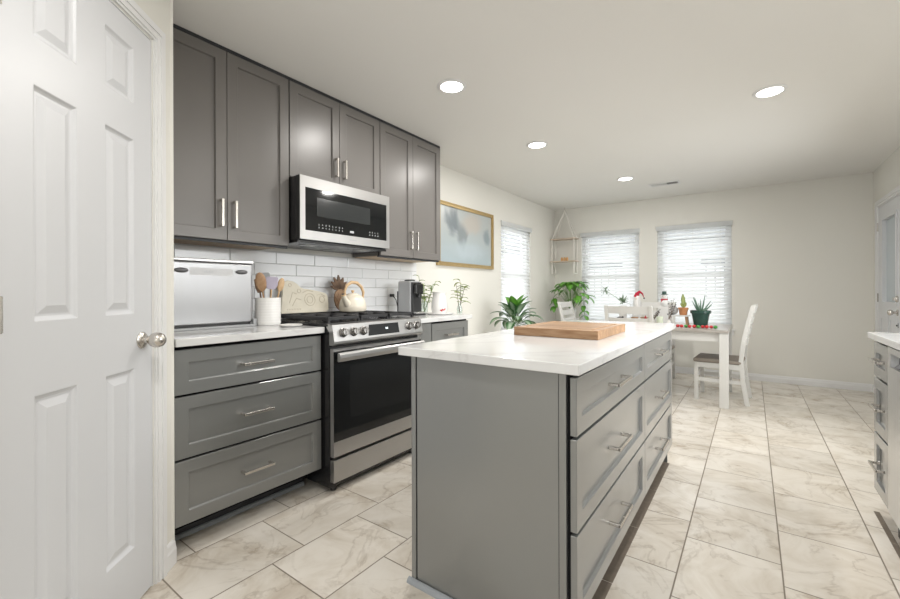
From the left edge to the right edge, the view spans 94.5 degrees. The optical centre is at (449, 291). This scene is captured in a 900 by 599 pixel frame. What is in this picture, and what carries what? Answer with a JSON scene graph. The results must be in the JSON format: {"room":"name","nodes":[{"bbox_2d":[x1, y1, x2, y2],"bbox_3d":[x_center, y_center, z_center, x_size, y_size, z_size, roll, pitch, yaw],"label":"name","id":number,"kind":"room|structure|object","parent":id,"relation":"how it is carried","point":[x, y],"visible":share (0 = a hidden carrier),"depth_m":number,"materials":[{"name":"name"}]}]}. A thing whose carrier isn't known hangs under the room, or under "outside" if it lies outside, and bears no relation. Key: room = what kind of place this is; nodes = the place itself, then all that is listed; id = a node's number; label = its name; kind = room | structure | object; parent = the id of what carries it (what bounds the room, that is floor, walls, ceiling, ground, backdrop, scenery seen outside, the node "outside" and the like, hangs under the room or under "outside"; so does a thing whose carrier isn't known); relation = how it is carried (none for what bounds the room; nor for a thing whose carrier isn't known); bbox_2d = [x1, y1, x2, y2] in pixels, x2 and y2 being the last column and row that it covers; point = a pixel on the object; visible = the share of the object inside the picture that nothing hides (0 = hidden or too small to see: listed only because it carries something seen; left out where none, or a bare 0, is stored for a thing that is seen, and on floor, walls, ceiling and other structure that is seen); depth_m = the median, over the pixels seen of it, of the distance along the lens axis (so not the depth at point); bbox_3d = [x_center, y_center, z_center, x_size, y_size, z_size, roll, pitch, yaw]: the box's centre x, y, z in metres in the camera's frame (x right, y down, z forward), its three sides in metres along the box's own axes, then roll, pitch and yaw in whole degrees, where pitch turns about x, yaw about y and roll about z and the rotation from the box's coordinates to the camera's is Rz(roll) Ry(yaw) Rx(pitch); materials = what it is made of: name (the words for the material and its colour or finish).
{"room":"kitchen","nodes":[
{"label":"kitchen","id":0,"kind":"room"},
{"bbox_2d":[112,0,170,584],"bbox_3d":[-1.168,-0.088,1.285,0.110,2.439,0.870,0,0,-6],"label":"wall","id":1,"kind":"structure","parent":0,"point":[158,11],"depth_m":1.70,"materials":[{"name":"white paint"}]},
{"bbox_2d":[0,0,166,598],"bbox_3d":[-1.089,0.080,1.291,0.116,2.085,0.615,0,0,-6],"label":"door","id":2,"kind":"structure","parent":1,"relation":"in","point":[77,340],"depth_m":1.23,"materials":[{"name":"white paint"}]},
{"bbox_2d":[109,0,166,585],"bbox_3d":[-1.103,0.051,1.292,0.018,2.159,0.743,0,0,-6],"label":"trim","id":3,"kind":"structure","parent":1,"relation":"attached to","point":[131,8],"depth_m":1.62,"materials":[{"name":"white paint"}]},
{"bbox_2d":[167,540,176,572],"bbox_3d":[-1.145,1.081,1.699,0.014,0.100,0.075,0,0,-6],"label":"baseboard","id":4,"kind":"structure","parent":1,"relation":"attached to","point":[171,547],"depth_m":1.71,"materials":[{"name":"white paint"}]},
{"bbox_2d":[170,0,174,540],"bbox_3d":[-1.450,-0.087,1.872,0.646,2.439,0.127,0,0,36],"label":"wall","id":5,"kind":"structure","parent":0,"point":[171,1],"depth_m":1.73,"materials":[{"name":"white paint"}]},
{"bbox_2d":[264,165,554,335],"bbox_3d":[-0.034,-0.092,4.492,0.140,2.439,6.030,0,0,36],"label":"wall","id":6,"kind":"structure","parent":0,"point":[483,293],"depth_m":5.10,"materials":[{"name":"white paint"}]},
{"bbox_2d":[173,23,288,249],"bbox_3d":[-1.307,-0.784,2.308,0.345,1.045,0.739,0,0,36],"label":"upper cabinet","id":7,"kind":"object","parent":6,"relation":"attached to","point":[231,109],"visible":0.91,"depth_m":2.23,"materials":[{"name":"grey paint"}]},
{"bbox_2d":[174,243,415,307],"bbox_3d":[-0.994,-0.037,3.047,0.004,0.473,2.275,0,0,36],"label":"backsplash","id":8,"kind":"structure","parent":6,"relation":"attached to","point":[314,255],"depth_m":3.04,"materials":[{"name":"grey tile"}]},
{"bbox_2d":[174,244,416,322],"bbox_3d":[-0.988,-0.032,3.045,0.007,0.462,2.273,0,0,36],"label":"backsplash","id":9,"kind":"structure","parent":6,"relation":"attached to","point":[375,298],"depth_m":3.09,"materials":[{"name":"white tile"}]},
{"bbox_2d":[288,77,379,194],"bbox_3d":[-0.866,-0.999,2.916,0.345,0.618,0.760,0,0,36],"label":"upper cabinet","id":10,"kind":"object","parent":6,"relation":"attached to","point":[331,139],"visible":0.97,"depth_m":2.79,"materials":[{"name":"grey paint"}]},
{"bbox_2d":[288,174,388,253],"bbox_3d":[-0.836,-0.497,2.896,0.415,0.404,0.756,0,0,36],"label":"microwave oven","id":11,"kind":"object","parent":10,"relation":"attached to","point":[326,216],"visible":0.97,"depth_m":2.71,"materials":[{"name":"silver metal"}]},
{"bbox_2d":[388,288,396,303],"bbox_3d":[-0.459,0.081,3.627,0.165,0.224,0.074,0,0,36],"label":"wall outlet","id":12,"kind":"object","parent":6,"relation":"attached to","point":[391,297],"visible":0.84,"depth_m":3.66,"materials":[{"name":"white paint"}]},
{"bbox_2d":[353,119,439,262],"bbox_3d":[-0.420,-0.787,3.530,0.345,1.045,0.752,0,0,36],"label":"upper cabinet","id":13,"kind":"object","parent":6,"relation":"attached to","point":[409,163],"visible":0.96,"depth_m":3.41,"materials":[{"name":"grey paint"}]},
{"bbox_2d":[436,200,493,269],"bbox_3d":[0.197,-0.605,4.667,0.030,0.668,1.118,0,0,36],"label":"framed picture","id":14,"kind":"object","parent":6,"relation":"attached to","point":[466,234],"visible":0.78,"depth_m":4.63,"materials":[{"name":"blue paper"}]},
{"bbox_2d":[501,226,526,326],"bbox_3d":[0.834,-0.210,5.727,0.075,1.390,0.870,0,0,36],"label":"window","id":15,"kind":"structure","parent":6,"relation":"in","point":[503,226],"depth_m":6.03,"materials":[{"name":"white plastic"}]},
{"bbox_2d":[501,220,531,328],"bbox_3d":[0.902,-0.220,5.678,0.066,1.384,0.894,0,0,36],"label":"window blind","id":16,"kind":"object","parent":15,"relation":"attached to","point":[504,293],"visible":0.68,"depth_m":5.66,"materials":[{"name":"white plastic"}]},
{"bbox_2d":[140,373,899,598],"bbox_3d":[0.421,1.176,1.853,3.970,0.100,9.770,0,0,36],"label":"floor","id":17,"kind":"structure","parent":0,"point":[775,497],"depth_m":1.98,"materials":[{"name":"tile"}]},
{"bbox_2d":[174,333,320,540],"bbox_3d":[-1.179,0.682,2.218,0.650,0.895,0.739,0,0,36],"label":"base cabinet","id":18,"kind":"object","parent":17,"relation":"on","point":[247,414],"visible":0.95,"depth_m":1.99,"materials":[{"name":"grey paint"}]},
{"bbox_2d":[174,325,324,346],"bbox_3d":[-1.187,0.216,2.226,0.653,0.034,0.746,0,0,36],"label":"countertop","id":19,"kind":"structure","parent":18,"relation":"on","point":[221,335],"depth_m":2.03,"materials":[{"name":"white stone"}]},
{"bbox_2d":[174,257,256,331],"bbox_3d":[-1.373,0.013,2.269,0.244,0.374,0.534,0,0,36],"label":"bread box","id":20,"kind":"object","parent":19,"relation":"on","point":[208,293],"visible":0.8,"depth_m":2.23,"materials":[{"name":"silver metal"}]},
{"bbox_2d":[174,323,256,331],"bbox_3d":[-1.375,0.194,2.271,0.238,0.012,0.534,0,0,36],"label":"tray","id":21,"kind":"object","parent":20,"relation":"on","point":[189,327],"depth_m":2.22,"materials":[{"name":"grey plastic"}]},
{"bbox_2d":[255,297,280,325],"bbox_3d":[-1.090,0.117,2.490,0.146,0.163,0.146,0,0,36],"label":"utensil crock","id":22,"kind":"object","parent":19,"relation":"on","point":[267,309],"visible":0.96,"depth_m":2.43,"materials":[{"name":"white ceramic"}]},
{"bbox_2d":[254,279,261,297],"bbox_3d":[-1.132,0.048,2.475,0.064,0.256,0.016,0,0,-37],"label":"wooden spatula","id":23,"kind":"object","parent":22,"relation":"in","point":[256,288],"visible":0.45,"depth_m":2.47,"materials":[{"name":"brown wood"}]},
{"bbox_2d":[255,272,266,297],"bbox_3d":[-1.093,0.032,2.430,0.035,0.288,0.081,0,0,36],"label":"wooden spoon","id":24,"kind":"object","parent":22,"relation":"in","point":[260,279],"visible":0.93,"depth_m":2.41,"materials":[{"name":"brown wood"}]},
{"bbox_2d":[255,272,269,296],"bbox_3d":[-1.123,0.029,2.497,0.084,0.291,0.013,0,0,-23],"label":"slotted turner","id":25,"kind":"object","parent":22,"relation":"in","point":[267,273],"visible":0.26,"depth_m":2.50,"materials":[{"name":"grey plastic"}]},
{"bbox_2d":[266,276,277,297],"bbox_3d":[-1.065,0.042,2.488,0.071,0.266,0.017,0,0,-24],"label":"spatula","id":26,"kind":"object","parent":22,"relation":"in","point":[272,282],"visible":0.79,"depth_m":2.48,"materials":[{"name":"purple plastic"}]},
{"bbox_2d":[277,278,284,297],"bbox_3d":[-1.040,0.046,2.514,0.074,0.259,0.013,0,0,-24],"label":"wooden spoon","id":27,"kind":"object","parent":22,"relation":"in","point":[281,282],"visible":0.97,"depth_m":2.52,"materials":[{"name":"brown wood"}]},
{"bbox_2d":[279,323,302,326],"bbox_3d":[-0.909,0.192,2.372,0.132,0.012,0.132,0,0,36],"label":"spoon rest","id":28,"kind":"object","parent":19,"relation":"on","point":[290,324],"visible":0.97,"depth_m":2.35,"materials":[{"name":"white ceramic"}]},
{"bbox_2d":[281,310,424,490],"bbox_3d":[-0.690,0.636,2.802,0.755,0.983,0.766,0,0,36],"label":"gas range","id":29,"kind":"object","parent":17,"relation":"on","point":[365,419],"visible":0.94,"depth_m":2.49,"materials":[{"name":"silver metal"}]},
{"bbox_2d":[281,280,327,313],"bbox_3d":[-1.006,0.035,2.872,0.050,0.220,0.384,0,0,36],"label":"serving board","id":30,"kind":"object","parent":29,"relation":"on","point":[294,299],"visible":0.95,"depth_m":2.84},
{"bbox_2d":[330,275,346,309],"bbox_3d":[-0.825,0.009,3.123,0.056,0.270,0.160,0,0,36],"label":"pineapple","id":31,"kind":"object","parent":29,"relation":"on","point":[338,285],"visible":0.63,"depth_m":3.10,"materials":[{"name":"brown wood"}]},
{"bbox_2d":[281,316,405,326],"bbox_3d":[-0.729,0.189,2.829,0.664,0.014,0.766,0,0,36],"label":"cooktop","id":32,"kind":"object","parent":29,"relation":"in","point":[308,322],"depth_m":2.55,"materials":[{"name":"black metal"}]},
{"bbox_2d":[339,281,366,311],"bbox_3d":[-0.696,0.033,2.986,0.196,0.223,0.226,0,0,-22],"label":"tea kettle","id":33,"kind":"object","parent":29,"relation":"on","point":[351,302],"visible":1,"depth_m":2.93,"materials":[{"name":"beige ceramic"}]},
{"bbox_2d":[417,319,467,341],"bbox_3d":[-0.293,0.679,3.438,0.650,0.895,0.724,0,0,36],"label":"base cabinet","id":34,"kind":"object","parent":17,"relation":"on","point":[432,331],"visible":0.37,"depth_m":3.29,"materials":[{"name":"grey paint"}]},
{"bbox_2d":[399,314,471,322],"bbox_3d":[-0.295,0.213,3.455,0.653,0.034,0.755,0,0,36],"label":"countertop","id":35,"kind":"structure","parent":34,"relation":"on","point":[427,318],"depth_m":3.29,"materials":[{"name":"white stone"}]},
{"bbox_2d":[397,279,425,315],"bbox_3d":[-0.329,0.047,3.501,0.215,0.299,0.138,0,0,36],"label":"coffee maker","id":36,"kind":"object","parent":35,"relation":"on","point":[410,291],"visible":0.84,"depth_m":3.45,"materials":[{"name":"grey plastic"}]},
{"bbox_2d":[413,275,440,312],"bbox_3d":[-0.198,0.023,3.764,0.162,0.345,0.302,0,0,24],"label":"plant","id":37,"kind":"object","parent":35,"relation":"on","point":[424,296],"visible":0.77,"depth_m":3.75,"materials":[{"name":"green plant"}]},
{"bbox_2d":[426,312,453,314],"bbox_3d":[-0.090,0.188,3.603,0.248,0.015,0.248,0,0,36],"label":"round tray","id":38,"kind":"object","parent":35,"relation":"on","point":[429,313],"visible":0.89,"depth_m":3.50,"materials":[{"name":"white ceramic"}]},
{"bbox_2d":[431,292,447,312],"bbox_3d":[-0.087,0.095,3.606,0.152,0.185,0.153,0,0,-26],"label":"pitcher","id":39,"kind":"object","parent":38,"relation":"on","point":[439,304],"visible":0.98,"depth_m":3.55,"materials":[{"name":"ceramic"}]},
{"bbox_2d":[451,279,470,313],"bbox_3d":[0.087,0.042,3.574,0.176,0.305,0.157,0,0,-5],"label":"twig","id":40,"kind":"object","parent":35,"relation":"on","point":[460,290],"visible":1,"depth_m":3.57,"materials":[{"name":"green plant"}]},
{"bbox_2d":[407,331,671,598],"bbox_3d":[0.656,0.685,2.157,0.696,0.882,1.854,0,0,36],"label":"kitchen island","id":41,"kind":"object","parent":17,"relation":"on","point":[527,484],"visible":0.91,"depth_m":1.44,"materials":[{"name":"grey paint"}]},
{"bbox_2d":[398,320,675,375],"bbox_3d":[0.638,0.227,2.170,0.710,0.032,1.883,0,0,36],"label":"island countertop","id":42,"kind":"structure","parent":41,"relation":"on","point":[567,356],"depth_m":1.56,"materials":[{"name":"white stone"}]},
{"bbox_2d":[514,321,624,339],"bbox_3d":[0.620,0.191,2.117,0.405,0.040,0.483,0,0,36],"label":"cutting board","id":43,"kind":"object","parent":42,"relation":"on","point":[558,329],"visible":1,"depth_m":1.98,"materials":[{"name":"brown wood"}]},
{"bbox_2d":[557,301,575,320],"bbox_3d":[1.803,0.629,5.688,0.538,0.985,0.446,0,0,38],"label":"dining chair","id":44,"kind":"object","parent":17,"relation":"on","point":[560,304],"visible":0.27,"depth_m":5.84,"materials":[{"name":"white paint"}]},
{"bbox_2d":[604,305,652,322],"bbox_3d":[1.881,0.629,4.266,0.446,0.985,0.538,0,0,36],"label":"dining chair","id":45,"kind":"object","parent":17,"relation":"on","point":[607,309],"visible":0.13,"depth_m":4.05,"materials":[{"name":"white paint"}]},
{"bbox_2d":[592,462,669,598],"bbox_3d":[0.884,1.124,2.011,0.062,0.002,1.790,0,0,36],"label":"trim","id":46,"kind":"structure","parent":17,"relation":"on","point":[603,588],"depth_m":1.88,"materials":[{"name":"beige wood"}]},
{"bbox_2d":[641,302,675,378],"bbox_3d":[2.610,0.627,5.329,0.446,0.985,0.538,0,0,36],"label":"dining chair","id":47,"kind":"object","parent":17,"relation":"on","point":[643,304],"visible":0.21,"depth_m":5.38,"materials":[{"name":"white paint"}]},
{"bbox_2d":[599,320,731,408],"bbox_3d":[2.336,0.745,4.728,1.422,0.749,0.925,0,0,36],"label":"dining table","id":48,"kind":"object","parent":17,"relation":"on","point":[722,334],"visible":0.52,"depth_m":4.02,"materials":[{"name":"white paint"}]},
{"bbox_2d":[601,286,629,317],"bbox_3d":[2.036,0.153,5.111,0.324,0.436,0.183,0,0,36],"label":"air plant","id":49,"kind":"object","parent":48,"relation":"on","point":[622,300],"visible":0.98,"depth_m":5.05,"materials":[{"name":"green plant"}]},
{"bbox_2d":[632,290,644,317],"bbox_3d":[2.265,0.178,5.022,0.112,0.386,0.130,0,0,-19],"label":"gnome figurine","id":50,"kind":"object","parent":48,"relation":"on","point":[636,302],"visible":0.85,"depth_m":5.00,"materials":[{"name":"white ceramic"}]},
{"bbox_2d":[653,310,659,322],"bbox_3d":[2.215,0.278,4.461,0.079,0.185,0.094,0,0,-43],"label":"bunch","id":51,"kind":"object","parent":48,"relation":"on","point":[657,312],"visible":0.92,"depth_m":4.45,"materials":[{"name":"plant"}]},
{"bbox_2d":[656,316,662,322],"bbox_3d":[2.223,0.317,4.405,0.064,0.107,0.064,0,0,36],"label":"pillar candle","id":52,"kind":"object","parent":48,"relation":"on","point":[659,319],"visible":0.66,"depth_m":4.38,"materials":[{"name":"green wax"}]},
{"bbox_2d":[658,307,670,322],"bbox_3d":[2.346,0.268,4.550,0.110,0.205,0.100,0,0,36],"label":"gift box","id":53,"kind":"object","parent":48,"relation":"on","point":[663,311],"visible":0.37,"depth_m":4.50,"materials":[{"name":"white paper"}]},
{"bbox_2d":[660,291,668,306],"bbox_3d":[2.345,0.080,4.550,0.089,0.172,0.086,0,0,-15],"label":"snowman figurine","id":54,"kind":"object","parent":53,"relation":"on","point":[664,301],"visible":1,"depth_m":4.52,"materials":[{"name":"white ceramic"}]},
{"bbox_2d":[666,299,676,322],"bbox_3d":[2.342,0.222,4.398,0.101,0.297,0.068,0,0,36],"label":"bunch","id":55,"kind":"object","parent":48,"relation":"on","point":[669,312],"visible":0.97,"depth_m":4.41,"materials":[{"name":"grey plant"}]},
{"bbox_2d":[671,315,689,324],"bbox_3d":[2.505,0.313,4.565,0.220,0.114,0.120,0,0,36],"label":"stool","id":56,"kind":"object","parent":48,"relation":"on","point":[685,316],"visible":0.48,"depth_m":4.48,"materials":[{"name":"white paint"}]},
{"bbox_2d":[671,305,677,314],"bbox_3d":[2.464,0.203,4.594,0.105,0.105,0.065,0,0,36],"label":"ball","id":57,"kind":"object","parent":56,"relation":"on","point":[675,311],"visible":0.49,"depth_m":4.57,"materials":[{"name":"silver metal"}]},
{"bbox_2d":[678,294,688,314],"bbox_3d":[2.545,0.139,4.535,0.102,0.232,0.102,0,0,36],"label":"potted succulent","id":58,"kind":"object","parent":56,"relation":"on","point":[683,309],"visible":1,"depth_m":4.52,"materials":[{"name":"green plant"}]},
{"bbox_2d":[678,307,688,314],"bbox_3d":[2.545,0.214,4.535,0.102,0.082,0.102,0,0,36],"label":"pot","id":59,"kind":"object","parent":58,"relation":"on","point":[682,310],"depth_m":4.50,"materials":[{"name":"ceramic"}]},
{"bbox_2d":[690,296,712,326],"bbox_3d":[2.698,0.200,4.462,0.211,0.339,0.218,0,0,36],"label":"aloe","id":60,"kind":"object","parent":48,"relation":"on","point":[700,316],"visible":0.91,"depth_m":4.41,"materials":[{"name":"green plant"}]},
{"bbox_2d":[690,310,710,326],"bbox_3d":[2.687,0.285,4.457,0.198,0.168,0.198,0,0,36],"label":"pot","id":61,"kind":"object","parent":60,"relation":"on","point":[700,317],"depth_m":4.40,"materials":[{"name":"green ceramic"}]},
{"bbox_2d":[693,304,757,406],"bbox_3d":[2.882,0.626,4.338,0.538,0.985,0.446,0,0,39],"label":"dining chair","id":62,"kind":"object","parent":17,"relation":"on","point":[707,360],"visible":1,"depth_m":4.25,"materials":[{"name":"white paint"}]},
{"bbox_2d":[693,353,744,364],"bbox_3d":[2.836,0.705,4.375,0.420,0.042,0.446,0,0,39],"label":"seat cushion","id":63,"kind":"object","parent":62,"relation":"on","point":[702,358],"depth_m":4.28,"materials":[{"name":"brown fabric"}]},
{"bbox_2d":[867,342,888,507],"bbox_3d":[2.299,0.677,1.836,0.624,0.879,0.270,0,0,36],"label":"base cabinet","id":64,"kind":"object","parent":17,"relation":"on","point":[880,360],"visible":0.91,"depth_m":2.01,"materials":[{"name":"grey paint"}]},
{"bbox_2d":[874,511,899,557],"bbox_3d":[1.676,1.121,1.434,0.022,0.002,1.685,0,0,36],"label":"trim","id":65,"kind":"structure","parent":17,"relation":"on","point":[893,541],"depth_m":1.93,"materials":[{"name":"beige wood"}]},
{"bbox_2d":[888,347,899,538],"bbox_3d":[2.043,0.679,1.475,0.576,0.876,0.605,0,0,36],"label":"dishwasher","id":66,"kind":"object","parent":17,"relation":"on","point":[893,354],"visible":0.92,"depth_m":1.81,"materials":[{"name":"silver metal"}]},
{"bbox_3d":[1.428,0.680,0.636,0.624,0.879,1.464,0,0,36],"label":"base cabinet","id":67,"kind":"object","parent":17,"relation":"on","visible":0},
{"bbox_2d":[868,332,899,350],"bbox_3d":[1.695,0.224,0.994,0.611,0.032,2.400,0,0,36],"label":"countertop","id":68,"kind":"structure","parent":67,"relation":"on","point":[892,340],"depth_m":1.92,"materials":[{"name":"white stone"}]},
{"bbox_3d":[0.745,0.854,4.750,0.268,0.539,0.268,0,0,36],"label":"plant stand","id":69,"kind":"object","parent":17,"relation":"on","visible":0},
{"bbox_2d":[489,295,543,329],"bbox_3d":[0.735,0.308,4.718,0.605,0.554,0.547,0,0,36],"label":"potted plant","id":70,"kind":"object","parent":69,"relation":"on","point":[514,307],"visible":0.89,"depth_m":4.68,"materials":[{"name":"green plant"}]},
{"bbox_2d":[173,0,899,210],"bbox_3d":[0.413,-1.363,1.853,3.970,0.100,9.770,0,0,36],"label":"ceiling","id":71,"kind":"structure","parent":0,"point":[648,91],"depth_m":2.56,"materials":[{"name":"paint"}]},
{"bbox_2d":[437,79,465,93],"bbox_3d":[0.011,-1.307,2.651,0.188,0.010,0.188,0,0,36],"label":"recessed light","id":72,"kind":"object","parent":71,"relation":"in","point":[450,86],"visible":1,"depth_m":2.64,"materials":[{"name":"white paint"}]},
{"bbox_2d":[441,82,462,91],"bbox_3d":[0.011,-1.303,2.651,0.140,0.002,0.140,0,0,36],"label":"diffuser","id":73,"kind":"object","parent":72,"relation":"attached to","point":[445,86],"depth_m":2.65,"materials":[{"name":"white plastic"}]},
{"bbox_2d":[526,141,547,148],"bbox_3d":[0.777,-1.309,3.711,0.188,0.010,0.188,0,0,36],"label":"recessed light","id":74,"kind":"object","parent":71,"relation":"in","point":[534,144],"visible":1,"depth_m":3.69,"materials":[{"name":"white paint"}]},
{"bbox_2d":[529,143,544,147],"bbox_3d":[0.777,-1.305,3.711,0.140,0.002,0.140,0,0,36],"label":"diffuser","id":75,"kind":"object","parent":74,"relation":"attached to","point":[531,145],"depth_m":3.71,"materials":[{"name":"white plastic"}]},
{"bbox_2d":[550,208,578,274],"bbox_3d":[1.797,-0.795,6.522,0.400,1.045,0.190,0,0,36],"label":"shelf","id":76,"kind":"object","parent":71,"relation":"hanging from","point":[573,238],"visible":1,"depth_m":6.49,"materials":[{"name":"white wood"}]},
{"bbox_2d":[617,176,633,180],"bbox_3d":[2.039,-1.313,4.837,0.188,0.010,0.188,0,0,36],"label":"recessed light","id":77,"kind":"object","parent":71,"relation":"in","point":[625,178],"visible":1,"depth_m":4.81,"materials":[{"name":"white paint"}]},
{"bbox_2d":[648,180,680,187],"bbox_3d":[2.619,-1.315,5.079,0.340,0.010,0.170,0,0,36],"label":"ceiling vent","id":78,"kind":"object","parent":71,"relation":"in","point":[675,181],"visible":1,"depth_m":5.07,"materials":[{"name":"white metal"}]},
{"bbox_2d":[752,84,787,97],"bbox_3d":[2.100,-1.313,2.731,0.188,0.010,0.188,0,0,36],"label":"recessed light","id":79,"kind":"object","parent":71,"relation":"in","point":[772,90],"visible":1,"depth_m":2.72,"materials":[{"name":"white paint"}]},
{"bbox_2d":[757,87,782,96],"bbox_3d":[2.100,-1.310,2.731,0.140,0.002,0.140,0,0,36],"label":"diffuser","id":80,"kind":"object","parent":79,"relation":"attached to","point":[765,91],"depth_m":2.72,"materials":[{"name":"white plastic"}]},
{"bbox_2d":[555,172,873,383],"bbox_3d":[3.245,-0.102,5.750,3.690,2.439,0.140,0,0,36],"label":"wall","id":81,"kind":"structure","parent":0,"point":[803,251],"depth_m":5.07,"materials":[{"name":"white paint"}]},
{"bbox_2d":[583,233,638,292],"bbox_3d":[2.458,-0.210,6.349,0.840,1.400,0.075,0,0,36],"label":"window","id":82,"kind":"structure","parent":81,"relation":"in","point":[627,233],"depth_m":6.38,"materials":[{"name":"white plastic"}]},
{"bbox_2d":[580,228,639,320],"bbox_3d":[2.409,-0.219,6.282,0.864,1.394,0.066,0,0,36],"label":"window blind","id":83,"kind":"object","parent":82,"relation":"attached to","point":[601,299],"visible":0.74,"depth_m":6.29,"materials":[{"name":"white plastic"}]},
{"bbox_2d":[658,225,731,321],"bbox_3d":[3.342,-0.213,5.707,0.875,1.400,0.075,0,0,36],"label":"window","id":84,"kind":"structure","parent":81,"relation":"in","point":[726,225],"depth_m":5.46,"materials":[{"name":"white plastic"}]},
{"bbox_2d":[656,220,732,323],"bbox_3d":[3.293,-0.222,5.640,0.899,1.394,0.066,0,0,36],"label":"window blind","id":85,"kind":"object","parent":84,"relation":"attached to","point":[702,286],"visible":0.82,"depth_m":5.61,"materials":[{"name":"white plastic"}]},
{"bbox_2d":[675,366,873,391],"bbox_3d":[3.204,1.075,5.688,3.690,0.085,0.014,0,0,36],"label":"baseboard","id":86,"kind":"structure","parent":81,"relation":"attached to","point":[752,376],"depth_m":4.98,"materials":[{"name":"white paint"}]},
{"bbox_2d":[873,146,899,376],"bbox_3d":[2.007,-0.099,0.785,0.140,2.439,9.630,0,0,36],"label":"wall","id":87,"kind":"structure","parent":0,"point":[886,177],"depth_m":4.22,"materials":[{"name":"white paint"}]},
{"bbox_2d":[875,185,899,376],"bbox_3d":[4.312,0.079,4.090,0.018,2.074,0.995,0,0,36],"label":"trim","id":88,"kind":"structure","parent":87,"relation":"attached to","point":[894,192],"depth_m":4.45,"materials":[{"name":"white paint"}]},
{"bbox_2d":[877,195,899,332],"bbox_3d":[4.310,0.109,4.096,0.115,1.990,0.869,0,0,36],"label":"door","id":89,"kind":"structure","parent":87,"relation":"in","point":[888,225],"depth_m":4.13,"materials":[{"name":"white paint"}]},
{"label":"outside","id":90,"kind":"structure","parent":0,"visible":0},
{"bbox_3d":[4.260,1.314,9.268,24.000,0.100,28.000,0,0,36],"label":"ground","id":91,"kind":"structure","parent":90,"visible":0},
{"bbox_2d":[501,229,724,320],"bbox_3d":[7.484,-0.872,13.719,15.000,4.250,6.400,0,0,36],"label":"house","id":92,"kind":"structure","parent":91,"relation":"on","point":[718,229],"depth_m":11.91,"materials":[{"name":"white"}]},
{"bbox_2d":[501,266,724,321],"bbox_3d":[4.444,0.363,8.674,13.000,1.700,0.060,0,0,36],"label":"fence","id":93,"kind":"object","parent":91,"relation":"on","point":[718,266],"visible":0.06,"depth_m":8.97,"materials":[{"name":"white"}]},
{"bbox_3d":[1.823,0.761,6.253,0.228,0.718,0.228,0,0,36],"label":"plant stand","id":94,"kind":"object","parent":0,"visible":0},
{"bbox_2d":[550,281,595,319],"bbox_3d":[1.823,0.141,6.255,0.577,0.596,0.664,0,0,-18],"label":"potted plant","id":95,"kind":"object","parent":94,"relation":"on","point":[570,285],"visible":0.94,"depth_m":6.19,"materials":[{"name":"green plant"}]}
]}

